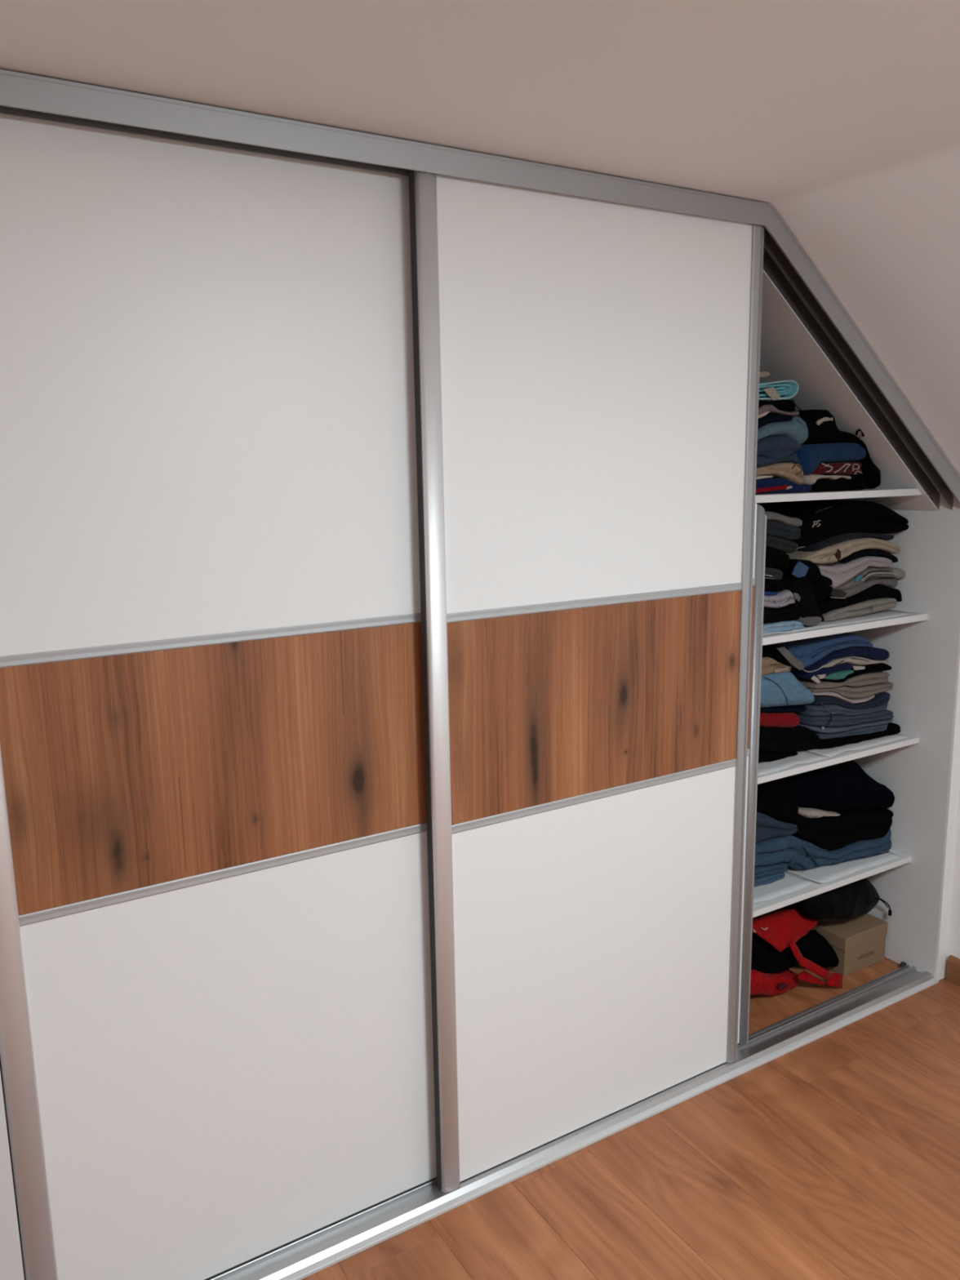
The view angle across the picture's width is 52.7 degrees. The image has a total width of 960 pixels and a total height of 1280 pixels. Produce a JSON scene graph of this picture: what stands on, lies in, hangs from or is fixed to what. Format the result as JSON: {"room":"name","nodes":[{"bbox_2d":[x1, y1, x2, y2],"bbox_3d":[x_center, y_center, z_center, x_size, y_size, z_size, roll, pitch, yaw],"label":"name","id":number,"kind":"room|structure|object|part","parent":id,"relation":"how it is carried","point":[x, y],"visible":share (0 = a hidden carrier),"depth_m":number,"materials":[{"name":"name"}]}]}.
{"room":"attic bedroom","nodes":[
{"label":"attic bedroom","id":0,"kind":"room"},
{"bbox_2d":[0,0,959,477],"bbox_3d":[0.448,-0.360,0.309,4.265,0.831,4.560,-7,12,-31],"label":"ceiling","id":1,"kind":"structure","parent":0,"point":[842,117],"depth_m":1.53,"materials":[{"name":"paint"}]},
{"bbox_2d":[300,912,959,1279],"bbox_3d":[0.481,1.553,0.653,4.265,0.060,4.560,-7,12,-31],"label":"floor","id":2,"kind":"structure","parent":0,"point":[836,1156],"depth_m":2.20,"materials":[{"name":"laminate"}]},
{"bbox_2d":[0,69,959,1279],"bbox_3d":[0.124,0.082,2.461,2.725,2.207,0.672,-7,12,-31],"label":"wardrobe","id":3,"kind":"object","parent":2,"relation":"on","point":[808,339],"depth_m":1.95,"materials":[{"name":"white laminate"}]},
{"bbox_3d":[-0.465,-0.441,1.721,0.820,0.869,0.016,-7,12,-31],"label":"panel","id":4,"kind":"part","parent":3,"relation":"part of","materials":[{"name":"white laminate"}]},
{"bbox_3d":[-0.454,0.216,1.839,0.820,0.439,0.016,-7,12,-31],"label":"oak panel","id":5,"kind":"part","parent":3,"relation":"part of","materials":[{"name":"brown wood"}]},
{"bbox_3d":[-0.443,0.858,1.954,0.820,0.838,0.016,-7,12,-31],"label":"panel","id":6,"kind":"part","parent":3,"relation":"part of","materials":[{"name":"white laminate"}]},
{"bbox_3d":[0.236,-0.599,2.093,2.667,0.732,0.004,-7,12,-31],"label":"rail","id":7,"kind":"part","parent":3,"relation":"part of","materials":[{"name":"silver metal"}]},
{"bbox_3d":[0.298,0.774,2.344,0.845,0.836,0.016,-7,12,-31],"label":"panel","id":8,"kind":"part","parent":3,"relation":"part of","materials":[{"name":"white laminate"}]},
{"bbox_3d":[0.287,0.133,2.229,0.845,0.439,0.016,-7,12,-31],"label":"oak panel","id":9,"kind":"part","parent":3,"relation":"part of","materials":[{"name":"brown wood"}]},
{"bbox_3d":[0.276,-0.522,2.111,0.845,0.866,0.016,-7,12,-31],"label":"panel","id":10,"kind":"part","parent":3,"relation":"part of","materials":[{"name":"white laminate"}]},
{"bbox_3d":[0.377,0.756,2.442,0.794,0.838,0.016,-7,12,-31],"label":"panel","id":11,"kind":"part","parent":3,"relation":"part of","materials":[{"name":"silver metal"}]},
{"bbox_3d":[0.366,0.114,2.326,0.794,0.439,0.016,-7,12,-31],"label":"oak panel","id":12,"kind":"part","parent":3,"relation":"part of","materials":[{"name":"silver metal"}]},
{"bbox_3d":[0.355,-0.519,2.212,0.794,0.822,0.016,-7,12,-31],"label":"panel","id":13,"kind":"part","parent":3,"relation":"part of","materials":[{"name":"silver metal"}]},
{"bbox_2d":[755,478,811,493],"bbox_3d":[0.612,-0.426,2.683,0.512,0.040,0.368,-7,12,-31],"label":"jersey","id":14,"kind":"object","parent":3,"relation":"on","point":[764,486],"visible":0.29,"depth_m":2.59,"materials":[{"name":"fabric"}]},
{"bbox_2d":[755,475,773,479],"bbox_3d":[0.545,-0.440,2.640,0.356,0.011,0.366,-7,12,-31],"label":"t-shirt","id":15,"kind":"object","parent":14,"relation":"on","point":[759,477],"visible":0.09,"depth_m":2.55,"materials":[{"name":"white fabric"}]},
{"bbox_2d":[755,462,803,484],"bbox_3d":[0.596,-0.453,2.664,0.472,0.062,0.367,-7,12,-31],"label":"sweater","id":16,"kind":"object","parent":14,"relation":"on","point":[793,473],"visible":0.34,"depth_m":2.59,"materials":[{"name":"fabric"}]},
{"bbox_2d":[756,435,802,467],"bbox_3d":[0.596,-0.501,2.659,0.477,0.108,0.370,-7,12,-31],"label":"jersey","id":17,"kind":"object","parent":16,"relation":"on","point":[771,450],"visible":0.24,"depth_m":2.57,"materials":[{"name":"fabric"}]},
{"bbox_2d":[757,415,808,444],"bbox_3d":[0.600,-0.567,2.647,0.484,0.076,0.366,-7,12,-31],"label":"sweatshirt","id":18,"kind":"object","parent":17,"relation":"on","point":[796,428],"visible":0.18,"depth_m":2.58,"materials":[{"name":"fabric"}]},
{"bbox_2d":[757,413,792,429],"bbox_3d":[0.570,-0.582,2.632,0.423,0.050,0.366,-7,12,-31],"label":"t-shirt","id":19,"kind":"object","parent":18,"relation":"on","point":[769,418],"visible":0.16,"depth_m":2.54,"materials":[{"name":"blue fabric"}]},
{"bbox_2d":[758,410,769,418],"bbox_3d":[0.533,-0.597,2.603,0.333,0.022,0.365,-7,12,-31],"label":"t-shirt","id":20,"kind":"object","parent":19,"relation":"on","point":[764,414],"visible":0.07,"depth_m":2.52,"materials":[{"name":"fabric"}]},
{"bbox_2d":[758,404,799,416],"bbox_3d":[0.581,-0.614,2.628,0.443,0.034,0.366,-7,12,-31],"label":"cardigan","id":21,"kind":"object","parent":20,"relation":"on","point":[765,408],"visible":0.16,"depth_m":2.54,"materials":[{"name":"fabric"}]},
{"bbox_2d":[758,400,800,412],"bbox_3d":[0.576,-0.628,2.627,0.437,0.032,0.367,-7,12,-31],"label":"sweater","id":22,"kind":"object","parent":21,"relation":"on","point":[788,406],"visible":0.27,"depth_m":2.56,"materials":[{"name":"black fabric"}]},
{"bbox_2d":[758,380,798,400],"bbox_3d":[0.643,-0.665,2.615,0.286,0.055,0.311,-7,12,-31],"label":"folded towel","id":23,"kind":"object","parent":22,"relation":"on","point":[782,389],"visible":0.32,"depth_m":2.53,"materials":[{"name":"fabric"}]},
{"bbox_2d":[759,370,769,378],"bbox_3d":[0.585,-0.684,2.504,0.338,0.020,0.156,-7,12,-31],"label":"folded cloth","id":24,"kind":"object","parent":23,"relation":"on","point":[762,375],"visible":0.09,"depth_m":2.51,"materials":[{"name":"beige fabric"}]},
{"bbox_2d":[801,474,851,484],"bbox_3d":[0.924,-0.459,2.764,0.192,0.029,0.208,-7,12,-31],"label":"scarf","id":25,"kind":"object","parent":14,"relation":"on","point":[811,479],"visible":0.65,"depth_m":2.65,"materials":[{"name":"fabric"}]},
{"bbox_2d":[811,462,862,475],"bbox_3d":[0.930,-0.498,2.827,0.218,0.036,0.311,-7,12,-31],"label":"t-shirt","id":26,"kind":"object","parent":25,"relation":"on","point":[833,468],"visible":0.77,"depth_m":2.70,"materials":[{"name":"red fabric"}]},
{"bbox_2d":[794,442,866,475],"bbox_3d":[0.910,-0.523,2.804,0.294,0.088,0.314,-7,12,-31],"label":"sweater","id":27,"kind":"object","parent":26,"relation":"on","point":[810,456],"visible":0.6,"depth_m":2.66,"materials":[{"name":"fabric"}]},
{"bbox_2d":[753,871,815,903],"bbox_3d":[0.640,0.719,2.941,0.560,0.009,0.472,-7,12,-31],"label":"paper","id":28,"kind":"object","parent":3,"relation":"on","point":[791,882],"visible":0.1,"depth_m":2.87,"materials":[{"name":"white paper"}]},
{"bbox_2d":[754,872,785,886],"bbox_3d":[0.640,0.706,2.965,0.460,0.022,0.371,-7,12,-31],"label":"jeans","id":29,"kind":"object","parent":28,"relation":"on","point":[766,879],"visible":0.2,"depth_m":2.89,"materials":[{"name":"fabric"}]},
{"bbox_2d":[754,862,787,878],"bbox_3d":[0.645,0.677,2.964,0.470,0.040,0.370,-7,12,-31],"label":"jeans","id":30,"kind":"object","parent":29,"relation":"on","point":[781,867],"visible":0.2,"depth_m":2.89,"materials":[{"name":"fabric"}]},
{"bbox_2d":[754,834,795,866],"bbox_3d":[0.659,0.631,2.962,0.501,0.098,0.374,-7,12,-31],"label":"jeans","id":31,"kind":"object","parent":30,"relation":"on","point":[771,851],"visible":0.24,"depth_m":2.89,"materials":[{"name":"fabric"}]},
{"bbox_2d":[755,811,797,843],"bbox_3d":[0.658,0.534,2.945,0.504,0.108,0.373,-7,12,-31],"label":"jeans","id":32,"kind":"object","parent":31,"relation":"on","point":[766,827],"visible":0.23,"depth_m":2.86,"materials":[{"name":"fabric"}]},
{"bbox_2d":[757,750,829,776],"bbox_3d":[0.645,0.336,2.868,0.575,0.006,0.491,-7,12,-31],"label":"paper","id":33,"kind":"object","parent":3,"relation":"on","point":[802,757],"visible":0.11,"depth_m":2.77,"materials":[{"name":"white paper"}]},
{"bbox_2d":[758,751,797,763],"bbox_3d":[0.639,0.318,2.862,0.501,0.040,0.371,-7,12,-31],"label":"trousers","id":34,"kind":"object","parent":33,"relation":"on","point":[762,756],"visible":0.19,"depth_m":2.78,"materials":[{"name":"black fabric"}]},
{"bbox_2d":[758,724,821,753],"bbox_3d":[0.688,0.275,2.888,0.612,0.110,0.374,-7,12,-31],"label":"jeans","id":35,"kind":"object","parent":34,"relation":"on","point":[797,738],"visible":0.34,"depth_m":2.81,"materials":[{"name":"black fabric"}]},
{"bbox_2d":[759,711,799,728],"bbox_3d":[0.636,0.220,2.840,0.500,0.070,0.367,-7,12,-31],"label":"shirt","id":36,"kind":"object","parent":35,"relation":"on","point":[788,720],"visible":0.18,"depth_m":2.77,"materials":[{"name":"red fabric"}]},
{"bbox_2d":[760,704,806,712],"bbox_3d":[0.650,0.192,2.851,0.530,0.040,0.368,-7,12,-31],"label":"t-shirt","id":37,"kind":"object","parent":36,"relation":"on","point":[787,708],"visible":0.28,"depth_m":2.79,"materials":[{"name":"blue fabric"}]},
{"bbox_2d":[760,671,814,707],"bbox_3d":[0.659,0.136,2.833,0.563,0.112,0.370,-7,12,-31],"label":"sweater","id":38,"kind":"object","parent":37,"relation":"on","point":[777,689],"visible":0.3,"depth_m":2.75,"materials":[{"name":"blue fabric"}]},
{"bbox_2d":[761,657,791,675],"bbox_3d":[0.617,0.062,2.806,0.455,0.054,0.369,-7,12,-31],"label":"trousers","id":39,"kind":"object","parent":38,"relation":"on","point":[769,665],"visible":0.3,"depth_m":2.72,"materials":[{"name":"beige fabric"}]},
{"bbox_2d":[761,644,804,670],"bbox_3d":[0.635,0.045,2.821,0.480,0.082,0.377,-7,12,-31],"label":"t-shirt","id":40,"kind":"object","parent":39,"relation":"on","point":[780,654],"visible":0.18,"depth_m":2.75,"materials":[{"name":"black fabric"}]},
{"bbox_2d":[752,848,911,917],"bbox_3d":[0.801,0.712,3.047,1.008,0.018,0.536,-7,12,-31],"label":"shelf","id":41,"kind":"object","parent":3,"relation":"attached to","point":[761,908],"depth_m":2.88,"materials":[{"name":"laminate"}]},
{"bbox_2d":[795,409,880,488],"bbox_3d":[0.930,-0.556,2.860,0.377,0.222,0.378,-7,12,-31],"label":"backpack","id":42,"kind":"object","parent":3,"relation":"on","point":[821,425],"visible":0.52,"depth_m":2.67,"materials":[{"name":"fabric"}]},
{"bbox_2d":[809,475,866,491],"bbox_3d":[0.942,-0.461,2.841,0.240,0.041,0.310,-7,12,-31],"label":"trousers","id":43,"kind":"object","parent":3,"relation":"on","point":[856,482],"visible":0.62,"depth_m":2.71,"materials":[{"name":"black fabric"}]},
{"bbox_2d":[757,732,919,784],"bbox_3d":[0.795,0.326,2.978,1.008,0.018,0.536,-7,12,-31],"label":"shelf","id":44,"kind":"object","parent":3,"relation":"attached to","point":[913,740],"depth_m":2.84,"materials":[{"name":"laminate"}]},
{"bbox_2d":[755,488,921,502],"bbox_3d":[0.755,-0.423,2.827,0.946,0.019,0.536,-7,12,-31],"label":"shelf","id":45,"kind":"object","parent":3,"relation":"attached to","point":[876,493],"depth_m":2.68,"materials":[{"name":"laminate"}]},
{"bbox_2d":[762,609,917,635],"bbox_3d":[0.798,-0.066,2.896,0.950,0.005,0.487,-7,12,-31],"label":"paper","id":46,"kind":"object","parent":3,"relation":"on","point":[886,614],"visible":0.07,"depth_m":2.84,"materials":[{"name":"white paper"}]},
{"bbox_2d":[762,620,804,634],"bbox_3d":[0.618,-0.045,2.732,0.490,0.027,0.366,-7,12,-31],"label":"jeans","id":47,"kind":"object","parent":46,"relation":"on","point":[780,626],"visible":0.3,"depth_m":2.65,"materials":[{"name":"fabric"}]},
{"bbox_2d":[763,604,804,623],"bbox_3d":[0.617,-0.080,2.724,0.488,0.049,0.368,-7,12,-31],"label":"jeans","id":48,"kind":"object","parent":47,"relation":"on","point":[788,612],"visible":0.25,"depth_m":2.65,"materials":[{"name":"black fabric"}]},
{"bbox_2d":[764,590,800,608],"bbox_3d":[0.599,-0.118,2.703,0.444,0.045,0.367,-7,12,-31],"label":"shirt","id":49,"kind":"object","parent":48,"relation":"on","point":[784,597],"visible":0.23,"depth_m":2.63,"materials":[{"name":"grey fabric"}]},
{"bbox_2d":[764,591,777,595],"bbox_3d":[0.566,-0.136,2.685,0.374,0.015,0.365,-7,12,-31],"label":"t-shirt","id":50,"kind":"object","parent":49,"relation":"on","point":[766,593],"visible":0.13,"depth_m":2.61,"materials":[{"name":"fabric"}]},
{"bbox_2d":[764,578,786,591],"bbox_3d":[0.580,-0.159,2.690,0.409,0.040,0.365,-7,12,-31],"label":"trousers","id":51,"kind":"object","parent":50,"relation":"on","point":[771,585],"visible":0.2,"depth_m":2.61,"materials":[{"name":"black fabric"}]},
{"bbox_2d":[764,567,782,580],"bbox_3d":[0.573,-0.187,2.680,0.392,0.039,0.367,-7,12,-31],"label":"t-shirt","id":52,"kind":"object","parent":51,"relation":"on","point":[773,574],"visible":0.11,"depth_m":2.60,"materials":[{"name":"grey fabric"}]},
{"bbox_2d":[764,546,790,569],"bbox_3d":[0.583,-0.230,2.679,0.417,0.071,0.366,-7,12,-31],"label":"sweater","id":53,"kind":"object","parent":52,"relation":"on","point":[775,558],"visible":0.18,"depth_m":2.61,"materials":[{"name":"black fabric"}]},
{"bbox_2d":[765,535,804,553],"bbox_3d":[0.600,-0.267,2.684,0.458,0.054,0.365,-7,12,-31],"label":"t-shirt","id":54,"kind":"object","parent":53,"relation":"on","point":[786,546],"visible":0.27,"depth_m":2.61,"materials":[{"name":"grey fabric"}]},
{"bbox_2d":[766,520,800,539],"bbox_3d":[0.601,-0.303,2.677,0.461,0.056,0.367,-7,12,-31],"label":"sweatshirt","id":55,"kind":"object","parent":54,"relation":"on","point":[775,529],"visible":0.23,"depth_m":2.60,"materials":[{"name":"fabric"}]},
{"bbox_2d":[764,511,802,527],"bbox_3d":[0.601,-0.333,2.673,0.463,0.051,0.366,-7,12,-31],"label":"sweatshirt","id":56,"kind":"object","parent":55,"relation":"on","point":[771,516],"visible":0.18,"depth_m":2.60,"materials":[{"name":"fabric"}]},
{"bbox_2d":[777,573,824,622],"bbox_3d":[0.873,-0.127,2.788,0.147,0.143,0.204,-7,12,-31],"label":"fleece","id":57,"kind":"object","parent":46,"relation":"on","point":[807,600],"visible":0.36,"depth_m":2.69,"materials":[{"name":"fabric"}]},
{"bbox_2d":[783,559,832,601],"bbox_3d":[0.917,-0.165,2.726,0.191,0.127,0.071,-7,12,-31],"label":"t-shirt","id":58,"kind":"object","parent":57,"relation":"on","point":[806,571],"visible":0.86,"depth_m":2.71,"materials":[{"name":"black fabric"}]},
{"bbox_2d":[795,616,822,625],"bbox_3d":[0.913,-0.059,2.730,0.096,0.030,0.063,-7,12,-31],"label":"folded garment","id":59,"kind":"object","parent":46,"relation":"on","point":[810,620],"visible":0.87,"depth_m":2.70,"materials":[{"name":"fabric"}]},
{"bbox_2d":[821,597,896,621],"bbox_3d":[1.050,-0.117,3.030,0.345,0.046,0.366,-7,12,-31],"label":"trousers","id":60,"kind":"object","parent":46,"relation":"on","point":[875,605],"visible":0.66,"depth_m":2.88,"materials":[{"name":"fabric"}]},
{"bbox_2d":[816,584,902,613],"bbox_3d":[1.053,-0.150,3.029,0.386,0.066,0.366,-7,12,-31],"label":"jeans","id":61,"kind":"object","parent":60,"relation":"on","point":[827,604],"visible":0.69,"depth_m":2.87,"materials":[{"name":"black fabric"}]},
{"bbox_2d":[826,577,897,598],"bbox_3d":[1.054,-0.178,3.025,0.344,0.046,0.374,-7,12,-31],"label":"sweatshirt","id":62,"kind":"object","parent":61,"relation":"on","point":[888,582],"visible":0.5,"depth_m":2.87,"materials":[{"name":"fabric"}]},
{"bbox_2d":[834,566,897,589],"bbox_3d":[1.068,-0.211,3.029,0.260,0.055,0.367,-7,12,-31],"label":"polo","id":63,"kind":"object","parent":62,"relation":"on","point":[869,572],"visible":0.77,"depth_m":2.87,"materials":[{"name":"fabric"}]},
{"bbox_2d":[777,555,892,588],"bbox_3d":[1.015,-0.222,2.988,0.348,0.087,0.367,-7,12,-31],"label":"t-shirt","id":64,"kind":"object","parent":63,"relation":"on","point":[839,574],"visible":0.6,"depth_m":2.82,"materials":[{"name":"fabric"}]},
{"bbox_2d":[786,537,900,565],"bbox_3d":[1.008,-0.285,2.976,0.447,0.069,0.368,-7,12,-31],"label":"shirt","id":65,"kind":"object","parent":64,"relation":"on","point":[832,553],"visible":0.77,"depth_m":2.79,"materials":[{"name":"beige fabric"}]},
{"bbox_2d":[796,532,893,551],"bbox_3d":[1.012,-0.314,2.980,0.369,0.046,0.366,-7,12,-31],"label":"sweatshirt","id":66,"kind":"object","parent":65,"relation":"on","point":[840,538],"visible":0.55,"depth_m":2.79,"materials":[{"name":"fabric"}]},
{"bbox_2d":[755,499,908,545],"bbox_3d":[1.003,-0.369,2.957,0.511,0.117,0.370,-7,12,-31],"label":"jacket","id":67,"kind":"object","parent":66,"relation":"on","point":[822,519],"visible":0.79,"depth_m":2.79,"materials":[{"name":"black fabric"}]},
{"bbox_2d":[832,548,897,564],"bbox_3d":[1.079,-0.271,3.028,0.270,0.049,0.365,-7,12,-31],"label":"t-shirt","id":68,"kind":"object","parent":64,"relation":"on","point":[868,552],"visible":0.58,"depth_m":2.86,"materials":[{"name":"fabric"}]},
{"bbox_2d":[888,567,905,578],"bbox_3d":[1.214,-0.222,3.061,0.080,0.041,0.252,-7,12,-31],"label":"t-shirt","id":69,"kind":"object","parent":62,"relation":"on","point":[900,573],"visible":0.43,"depth_m":2.96,"materials":[{"name":"fabric"}]},
{"bbox_2d":[787,850,902,883],"bbox_3d":[1.051,0.670,3.179,0.387,0.008,0.485,-7,12,-31],"label":"paper","id":70,"kind":"object","parent":3,"relation":"on","point":[824,873],"visible":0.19,"depth_m":2.99,"materials":[{"name":"white paper"}]},
{"bbox_2d":[784,828,891,870],"bbox_3d":[1.048,0.608,3.169,0.427,0.129,0.405,-7,12,-31],"label":"jeans","id":71,"kind":"object","parent":70,"relation":"on","point":[808,855],"visible":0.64,"depth_m":3.01,"materials":[{"name":"fabric"}]},
{"bbox_2d":[791,808,893,851],"bbox_3d":[1.051,0.558,3.163,0.421,0.144,0.402,-7,12,-31],"label":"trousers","id":72,"kind":"object","parent":71,"relation":"on","point":[826,833],"visible":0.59,"depth_m":3.01,"materials":[{"name":"black fabric"}]},
{"bbox_2d":[798,806,839,817],"bbox_3d":[1.017,0.520,2.985,0.164,0.043,0.118,-7,12,-31],"label":"shirt","id":73,"kind":"object","parent":72,"relation":"on","point":[806,812],"visible":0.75,"depth_m":2.94,"materials":[{"name":"white fabric"}]},
{"bbox_2d":[792,760,894,812],"bbox_3d":[1.049,0.444,3.142,0.422,0.197,0.402,-7,12,-31],"label":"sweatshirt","id":74,"kind":"object","parent":72,"relation":"on","point":[842,787],"visible":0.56,"depth_m":2.98,"materials":[{"name":"fabric"}]},
{"bbox_2d":[762,608,927,645],"bbox_3d":[0.788,-0.055,2.909,1.008,0.020,0.536,-7,12,-31],"label":"shelf","id":75,"kind":"object","parent":3,"relation":"attached to","point":[921,618],"depth_m":2.76,"materials":[{"name":"laminate"}]},
{"bbox_3d":[0.214,-0.604,2.128,2.667,0.734,0.003,-7,12,-31],"label":"rail","id":76,"kind":"part","parent":3,"relation":"part of","materials":[{"name":"silver metal"}]},
{"bbox_2d":[807,733,908,757],"bbox_3d":[1.050,0.284,3.114,0.372,0.006,0.482,-7,12,-31],"label":"paper","id":77,"kind":"object","parent":3,"relation":"on","point":[829,752],"visible":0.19,"depth_m":2.92,"materials":[{"name":"white paper"}]},
{"bbox_2d":[814,722,900,748],"bbox_3d":[1.075,0.268,3.106,0.376,0.036,0.377,-7,12,-31],"label":"trousers","id":78,"kind":"object","parent":77,"relation":"on","point":[892,728],"visible":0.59,"depth_m":2.94,"materials":[{"name":"black fabric"}]},
{"bbox_2d":[812,723,888,738],"bbox_3d":[1.055,0.255,3.097,0.305,0.031,0.374,-7,12,-31],"label":"jeans","id":79,"kind":"object","parent":78,"relation":"on","point":[870,729],"visible":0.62,"depth_m":2.94,"materials":[{"name":"fabric"}]},
{"bbox_2d":[798,718,893,733],"bbox_3d":[1.047,0.231,3.090,0.367,0.038,0.376,-7,12,-31],"label":"jeans","id":80,"kind":"object","parent":79,"relation":"on","point":[815,728],"visible":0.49,"depth_m":2.91,"materials":[{"name":"fabric"}]},
{"bbox_2d":[794,709,893,726],"bbox_3d":[1.046,0.207,3.082,0.370,0.061,0.376,-7,12,-31],"label":"jeans","id":81,"kind":"object","parent":80,"relation":"on","point":[832,720],"visible":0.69,"depth_m":2.91,"materials":[{"name":"fabric"}]},
{"bbox_2d":[795,702,888,716],"bbox_3d":[1.037,0.181,3.075,0.338,0.052,0.374,-7,12,-31],"label":"jeans","id":82,"kind":"object","parent":81,"relation":"on","point":[811,710],"visible":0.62,"depth_m":2.88,"materials":[{"name":"fabric"}]},
{"bbox_2d":[807,691,890,713],"bbox_3d":[1.043,0.158,3.072,0.333,0.067,0.376,-7,12,-31],"label":"jeans","id":83,"kind":"object","parent":82,"relation":"on","point":[880,699],"visible":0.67,"depth_m":2.92,"materials":[{"name":"fabric"}]},
{"bbox_2d":[812,691,875,703],"bbox_3d":[1.006,0.144,3.044,0.271,0.054,0.372,-7,12,-31],"label":"t-shirt","id":84,"kind":"object","parent":83,"relation":"on","point":[832,694],"visible":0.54,"depth_m":2.89,"materials":[{"name":"fabric"}]},
{"bbox_2d":[806,681,893,698],"bbox_3d":[1.040,0.128,3.064,0.358,0.053,0.378,-7,12,-31],"label":"trousers","id":85,"kind":"object","parent":84,"relation":"on","point":[846,691],"visible":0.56,"depth_m":2.92,"materials":[{"name":"fabric"}]},
{"bbox_2d":[795,671,889,688],"bbox_3d":[1.029,0.103,3.052,0.338,0.037,0.375,-7,12,-31],"label":"trousers","id":86,"kind":"object","parent":85,"relation":"on","point":[868,678],"visible":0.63,"depth_m":2.90,"materials":[{"name":"fabric"}]},
{"bbox_2d":[822,669,853,679],"bbox_3d":[0.976,0.081,3.015,0.125,0.026,0.366,-7,12,-31],"label":"t-shirt","id":87,"kind":"object","parent":86,"relation":"on","point":[842,674],"visible":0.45,"depth_m":2.86,"materials":[{"name":"teal fabric"}]},
{"bbox_2d":[788,662,865,683],"bbox_3d":[0.960,0.071,3.004,0.231,0.046,0.376,-7,12,-31],"label":"t-shirt","id":88,"kind":"object","parent":87,"relation":"on","point":[815,676],"visible":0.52,"depth_m":2.84,"materials":[{"name":"fabric"}]},
{"bbox_2d":[820,656,888,667],"bbox_3d":[1.041,0.041,3.049,0.301,0.036,0.373,-7,12,-31],"label":"t-shirt","id":89,"kind":"object","parent":88,"relation":"on","point":[855,660],"visible":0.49,"depth_m":2.89,"materials":[{"name":"white fabric"}]},
{"bbox_2d":[791,646,889,672],"bbox_3d":[1.005,0.027,3.030,0.384,0.054,0.378,-7,12,-31],"label":"hoodie","id":90,"kind":"object","parent":89,"relation":"on","point":[873,653],"visible":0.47,"depth_m":2.88,"materials":[{"name":"fabric"}]},
{"bbox_2d":[773,632,873,667],"bbox_3d":[0.944,0.007,2.987,0.362,0.087,0.379,-7,12,-31],"label":"shirt","id":91,"kind":"object","parent":90,"relation":"on","point":[808,651],"visible":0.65,"depth_m":2.82,"materials":[{"name":"fabric"}]},
{"bbox_2d":[819,662,892,682],"bbox_3d":[1.070,0.072,3.073,0.271,0.036,0.372,-7,12,-31],"label":"t-shirt","id":92,"kind":"object","parent":87,"relation":"on","point":[880,667],"visible":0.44,"depth_m":2.93,"materials":[{"name":"black fabric"}]},
{"bbox_2d":[750,908,842,995],"bbox_3d":[0.805,0.964,2.927,0.660,0.280,0.151,-5,11,-24],"label":"tote bag","id":93,"kind":"object","parent":2,"relation":"on","point":[783,929],"visible":0.42,"depth_m":2.96,"materials":[{"name":"fabric"}]},
{"bbox_2d":[751,932,796,973],"bbox_3d":[0.724,0.948,2.924,0.538,0.204,0.165,-7,12,-31],"label":"bag","id":94,"kind":"object","parent":93,"relation":"on","point":[765,957],"visible":0.23,"depth_m":2.93,"materials":[{"name":"fabric"}]},
{"bbox_3d":[1.098,1.060,3.004,0.077,0.053,0.016,-6,11,-27],"label":"handle","id":95,"kind":"part","parent":93,"relation":"part of","materials":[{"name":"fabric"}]},
{"bbox_2d":[795,928,839,967],"bbox_3d":[1.055,0.987,3.070,0.181,0.142,0.090,-7,12,-31],"label":"pouch","id":96,"kind":"object","parent":2,"relation":"on","point":[813,946],"visible":0.82,"depth_m":3.05,"materials":[{"name":"fabric"}]},
{"bbox_2d":[767,907,888,977],"bbox_3d":[1.160,0.974,3.256,0.209,0.132,0.323,-7,12,-31],"label":"shoe box","id":97,"kind":"object","parent":2,"relation":"on","point":[859,943],"visible":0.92,"depth_m":3.12,"materials":[{"name":"cardboard"}]},
{"bbox_3d":[1.159,0.931,3.248,0.209,0.044,0.323,-7,12,-31],"label":"lid","id":98,"kind":"part","parent":97,"relation":"part of","materials":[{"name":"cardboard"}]},
{"bbox_2d":[782,878,891,921],"bbox_3d":[1.125,0.820,3.130,0.360,0.178,0.223,-7,12,-31],"label":"bag","id":99,"kind":"object","parent":97,"relation":"on","point":[851,900],"visible":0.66,"depth_m":3.04,"materials":[{"name":"fabric"}]},
{"bbox_2d":[946,790,959,969],"bbox_3d":[2.332,0.505,1.616,0.100,1.598,4.560,-7,12,-31],"label":"wall","id":100,"kind":"structure","parent":0,"point":[953,946],"depth_m":3.02,"materials":[{"name":"paint"}]},
{"bbox_2d":[946,954,959,986],"bbox_3d":[2.477,1.307,1.425,0.016,0.082,3.860,-7,12,-31],"label":"baseboard","id":101,"kind":"structure","parent":100,"relation":"attached to","point":[953,971],"depth_m":3.03,"materials":[{"name":"brown wood"}]}
]}

